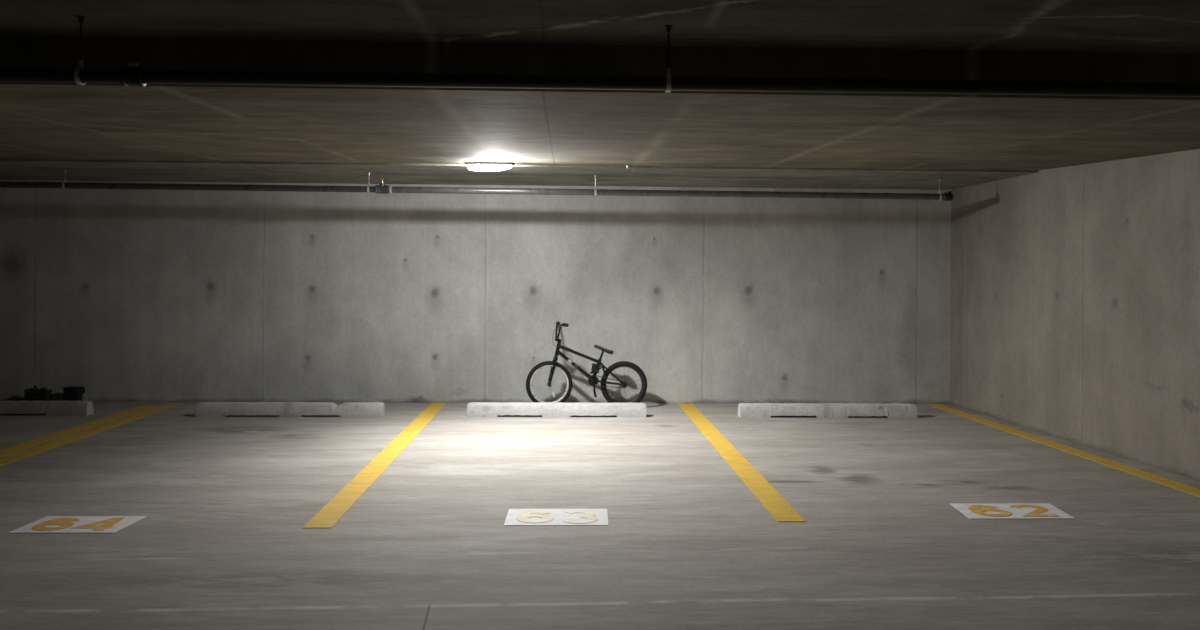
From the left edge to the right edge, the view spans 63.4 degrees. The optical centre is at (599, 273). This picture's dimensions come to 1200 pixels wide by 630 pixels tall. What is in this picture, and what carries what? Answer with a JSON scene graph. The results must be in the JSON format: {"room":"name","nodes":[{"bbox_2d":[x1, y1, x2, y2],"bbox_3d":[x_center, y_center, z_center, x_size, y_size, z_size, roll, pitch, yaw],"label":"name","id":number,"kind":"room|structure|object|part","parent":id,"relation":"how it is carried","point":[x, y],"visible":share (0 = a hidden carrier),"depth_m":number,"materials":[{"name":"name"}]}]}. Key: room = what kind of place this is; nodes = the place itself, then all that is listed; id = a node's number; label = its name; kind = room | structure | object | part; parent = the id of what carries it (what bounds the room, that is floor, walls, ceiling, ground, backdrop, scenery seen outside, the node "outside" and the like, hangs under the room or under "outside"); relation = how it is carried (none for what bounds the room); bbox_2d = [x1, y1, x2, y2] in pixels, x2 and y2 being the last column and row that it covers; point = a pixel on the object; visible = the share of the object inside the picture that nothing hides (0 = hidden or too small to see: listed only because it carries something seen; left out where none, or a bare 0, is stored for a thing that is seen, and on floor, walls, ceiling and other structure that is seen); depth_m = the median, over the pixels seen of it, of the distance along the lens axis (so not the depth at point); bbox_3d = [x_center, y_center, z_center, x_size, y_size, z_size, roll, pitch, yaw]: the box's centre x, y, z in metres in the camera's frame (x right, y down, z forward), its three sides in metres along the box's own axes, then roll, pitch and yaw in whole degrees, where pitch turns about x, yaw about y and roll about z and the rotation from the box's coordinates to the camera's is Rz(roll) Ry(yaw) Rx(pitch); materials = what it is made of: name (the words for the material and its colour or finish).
{"room":"parking garage","nodes":[
{"label":"parking garage","id":0,"kind":"room"},
{"bbox_2d":[0,180,950,403],"bbox_3d":[-4.925,0.089,10.792,18.900,2.850,0.250,0,0,-2],"label":"wall","id":1,"kind":"structure","parent":0,"point":[119,295],"depth_m":10.79,"materials":[{"name":"concrete"}]},
{"bbox_2d":[0,402,1199,629],"bbox_3d":[-4.612,1.541,1.393,18.900,0.250,19.100,0,0,-2],"label":"floor","id":2,"kind":"structure","parent":0,"point":[222,543],"depth_m":5.51,"materials":[{"name":"concrete"}]},
{"bbox_2d":[24,385,51,400],"bbox_3d":[-6.074,1.310,10.498,0.232,0.192,0.114,0,0,-2],"label":"crate","id":3,"kind":"object","parent":2,"relation":"on","point":[30,394],"visible":0.74,"depth_m":10.45,"materials":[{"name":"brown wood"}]},
{"bbox_3d":[-6.178,1.327,10.494,0.024,0.155,0.114,0,0,-2],"label":"panel","id":4,"kind":"part","parent":3,"relation":"part of","materials":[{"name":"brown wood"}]},
{"bbox_2d":[31,385,39,399],"bbox_3d":[-6.104,1.302,10.497,0.084,0.176,0.084,0,0,-2],"label":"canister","id":5,"kind":"object","parent":3,"relation":"on","point":[35,392],"depth_m":10.46,"materials":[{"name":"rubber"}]},
{"bbox_3d":[-5.970,1.334,10.501,0.024,0.145,0.114,0,0,-2],"label":"panel","id":6,"kind":"part","parent":3,"relation":"part of","materials":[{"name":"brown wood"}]},
{"bbox_2d":[0,400,93,415],"bbox_3d":[-6.011,1.339,9.659,1.820,0.134,0.161,0,0,-4],"label":"wheel stop","id":7,"kind":"object","parent":2,"relation":"on","point":[85,407],"visible":1,"depth_m":9.63,"materials":[{"name":"grey concrete"}]},
{"bbox_2d":[63,386,84,400],"bbox_3d":[-5.681,1.317,10.511,0.207,0.184,0.120,0,0,-2],"label":"crate","id":8,"kind":"object","parent":2,"relation":"on","point":[71,393],"visible":0.8,"depth_m":10.46,"materials":[{"name":"black plastic"}]},
{"bbox_3d":[-5.704,1.239,10.510,0.159,0.016,0.120,0,0,-2],"label":"lid","id":9,"kind":"part","parent":8,"relation":"part of","materials":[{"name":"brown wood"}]},
{"bbox_2d":[8,516,146,532],"bbox_3d":[-2.957,1.426,5.517,0.599,0.005,0.365,0,0,-2],"label":"parking number","id":10,"kind":"object","parent":2,"relation":"on","point":[48,524],"visible":1,"depth_m":5.50,"materials":[{"name":"white paint"}]},
{"bbox_2d":[0,405,158,456],"bbox_3d":[-4.717,1.414,7.888,0.181,0.003,4.990,0,0,-2],"label":"parking line","id":11,"kind":"object","parent":2,"relation":"on","point":[15,448],"visible":1,"depth_m":8.66,"materials":[{"name":"yellow paint"}]},
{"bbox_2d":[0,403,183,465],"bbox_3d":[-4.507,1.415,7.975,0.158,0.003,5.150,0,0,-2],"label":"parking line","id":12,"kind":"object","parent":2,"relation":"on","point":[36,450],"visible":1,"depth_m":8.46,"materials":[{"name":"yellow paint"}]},
{"bbox_2d":[195,402,384,416],"bbox_3d":[-3.088,1.361,9.714,1.830,0.134,0.161,0,0,-3],"label":"wheel stop","id":13,"kind":"object","parent":2,"relation":"on","point":[203,409],"visible":1,"depth_m":9.65,"materials":[{"name":"grey concrete"}]},
{"bbox_2d":[302,403,445,527],"bbox_3d":[-1.687,1.436,8.101,0.168,0.003,5.253,0,0,-2],"label":"parking line","id":14,"kind":"object","parent":2,"relation":"on","point":[330,514],"visible":1,"depth_m":6.88,"materials":[{"name":"yellow paint"}]},
{"bbox_2d":[504,509,607,525],"bbox_3d":[-0.254,1.445,5.763,0.608,0.005,0.390,0,0,-2],"label":"parking number","id":15,"kind":"object","parent":2,"relation":"on","point":[515,517],"visible":1,"depth_m":5.74,"materials":[{"name":"white paint"}]},
{"bbox_2d":[467,402,645,416],"bbox_3d":[-0.435,1.380,9.833,1.800,0.134,0.161,0,0,-2],"label":"wheel stop","id":16,"kind":"object","parent":2,"relation":"on","point":[474,409],"visible":1,"depth_m":9.77,"materials":[{"name":"grey concrete"}]},
{"bbox_2d":[526,321,646,402],"bbox_3d":[-0.157,0.986,10.384,1.219,0.929,0.626,0,0,19],"label":"bicycle","id":17,"kind":"object","parent":2,"relation":"on","point":[593,380],"visible":0.91,"depth_m":10.44,"materials":[{"name":"metal"}]},
{"bbox_3d":[-0.105,0.979,10.459,0.777,0.466,0.120,0,-3,-2],"label":"frame","id":18,"kind":"part","parent":17,"relation":"part of","materials":[{"name":"black paint"}]},
{"bbox_3d":[0.083,1.161,10.410,0.424,0.142,0.011,0,-3,-2],"label":"chain","id":19,"kind":"part","parent":17,"relation":"part of","materials":[{"name":"metal"}]},
{"bbox_2d":[678,404,805,521],"bbox_3d":[1.036,1.456,8.255,0.171,0.003,5.131,0,0,-2],"label":"parking line","id":20,"kind":"object","parent":2,"relation":"on","point":[779,508],"visible":1,"depth_m":7.09,"materials":[{"name":"yellow paint"}]},
{"bbox_2d":[738,403,916,417],"bbox_3d":[2.322,1.400,9.926,1.810,0.134,0.161,0,0,-2],"label":"wheel stop","id":21,"kind":"object","parent":2,"relation":"on","point":[745,410],"visible":1,"depth_m":9.86,"materials":[{"name":"grey concrete"}]},
{"bbox_2d":[950,503,1075,518],"bbox_3d":[2.535,1.466,5.992,0.670,0.005,0.384,0,0,-2],"label":"parking number","id":22,"kind":"object","parent":2,"relation":"on","point":[971,510],"visible":1,"depth_m":5.97,"materials":[{"name":"white paint"}]},
{"bbox_2d":[927,404,1199,496],"bbox_3d":[3.915,1.477,8.345,0.155,0.003,5.212,0,0,-4],"label":"parking line","id":23,"kind":"object","parent":2,"relation":"on","point":[1179,486],"visible":1,"depth_m":7.90,"materials":[{"name":"yellow paint"}]},
{"bbox_2d":[0,0,1199,189],"bbox_3d":[-4.593,-1.130,1.393,18.900,0.508,19.100,0,0,-2],"label":"ceiling","id":24,"kind":"structure","parent":0,"point":[92,131],"depth_m":4.64,"materials":[{"name":"concrete"}]},
{"bbox_2d":[62,169,66,188],"bbox_3d":[-5.204,-0.912,9.447,0.034,0.194,0.076,0,0,-2],"label":"hanger","id":25,"kind":"object","parent":24,"relation":"hanging from","point":[63,187],"visible":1,"depth_m":9.44,"materials":[{"name":"metal"}]},
{"bbox_2d":[74,16,85,84],"bbox_3d":[-2.174,-0.931,4.067,0.034,0.284,0.076,0,0,-2],"label":"hanger","id":26,"kind":"object","parent":24,"relation":"hanging from","point":[80,18],"visible":0.85,"depth_m":4.06,"materials":[{"name":"metal"}]},
{"bbox_3d":[-2.174,-0.972,4.067,0.009,0.179,0.009,0,0,21],"label":"threaded rod","id":27,"kind":"part","parent":26,"relation":"part of","materials":[{"name":"black metal"}]},
{"bbox_2d":[0,62,1199,96],"bbox_3d":[-4.634,-0.853,3.983,18.000,0.099,0.085,0,0,-2],"label":"pipe","id":28,"kind":"object","parent":26,"relation":"hanging from","point":[131,74],"visible":1,"depth_m":4.12,"materials":[{"name":"metal"}]},
{"bbox_2d":[367,173,369,192],"bbox_3d":[-2.273,-0.887,9.547,0.034,0.203,0.076,0,0,-2],"label":"hanger","id":29,"kind":"object","parent":24,"relation":"hanging from","point":[368,173],"visible":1,"depth_m":9.54,"materials":[{"name":"metal"}]},
{"bbox_2d":[0,178,952,200],"bbox_3d":[-5.141,-0.875,9.449,17.362,0.173,0.094,0,0,-2],"label":"pipe","id":30,"kind":"object","parent":24,"relation":"hanging from","point":[382,188],"visible":1,"depth_m":9.56,"materials":[{"name":"metal"}]},
{"bbox_2d":[465,162,514,170],"bbox_3d":[-0.988,-0.954,8.701,0.442,0.072,0.172,0,0,-2],"label":"ceiling light","id":31,"kind":"object","parent":24,"relation":"attached to","point":[475,166],"visible":1,"depth_m":8.64,"materials":[{"name":"white glass"}]},
{"bbox_2d":[594,175,596,195],"bbox_3d":[-0.044,-0.868,9.624,0.034,0.209,0.076,0,0,-2],"label":"hanger","id":32,"kind":"object","parent":24,"relation":"hanging from","point":[594,175],"visible":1,"depth_m":9.61,"materials":[{"name":"metal"}]},
{"bbox_2d":[665,25,672,92],"bbox_3d":[0.292,-0.914,4.152,0.034,0.282,0.076,0,0,-2],"label":"hanger","id":33,"kind":"object","parent":24,"relation":"hanging from","point":[668,27],"visible":0.94,"depth_m":4.14,"materials":[{"name":"metal"}]},
{"bbox_3d":[0.292,-0.955,4.152,0.009,0.177,0.009,0,0,-24],"label":"threaded rod","id":34,"kind":"part","parent":33,"relation":"part of","materials":[{"name":"black metal"}]},
{"bbox_2d":[938,179,941,200],"bbox_3d":[3.408,-0.838,9.743,0.034,0.219,0.076,0,0,-2],"label":"hanger","id":35,"kind":"object","parent":24,"relation":"hanging from","point":[940,199],"visible":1,"depth_m":9.73,"materials":[{"name":"metal"}]},
{"bbox_2d":[950,149,1199,481],"bbox_3d":[4.628,0.159,1.661,0.431,2.850,19.006,0,0,-3],"label":"wall","id":36,"kind":"structure","parent":0,"point":[1075,307],"depth_m":8.30,"materials":[{"name":"concrete"}]}
]}

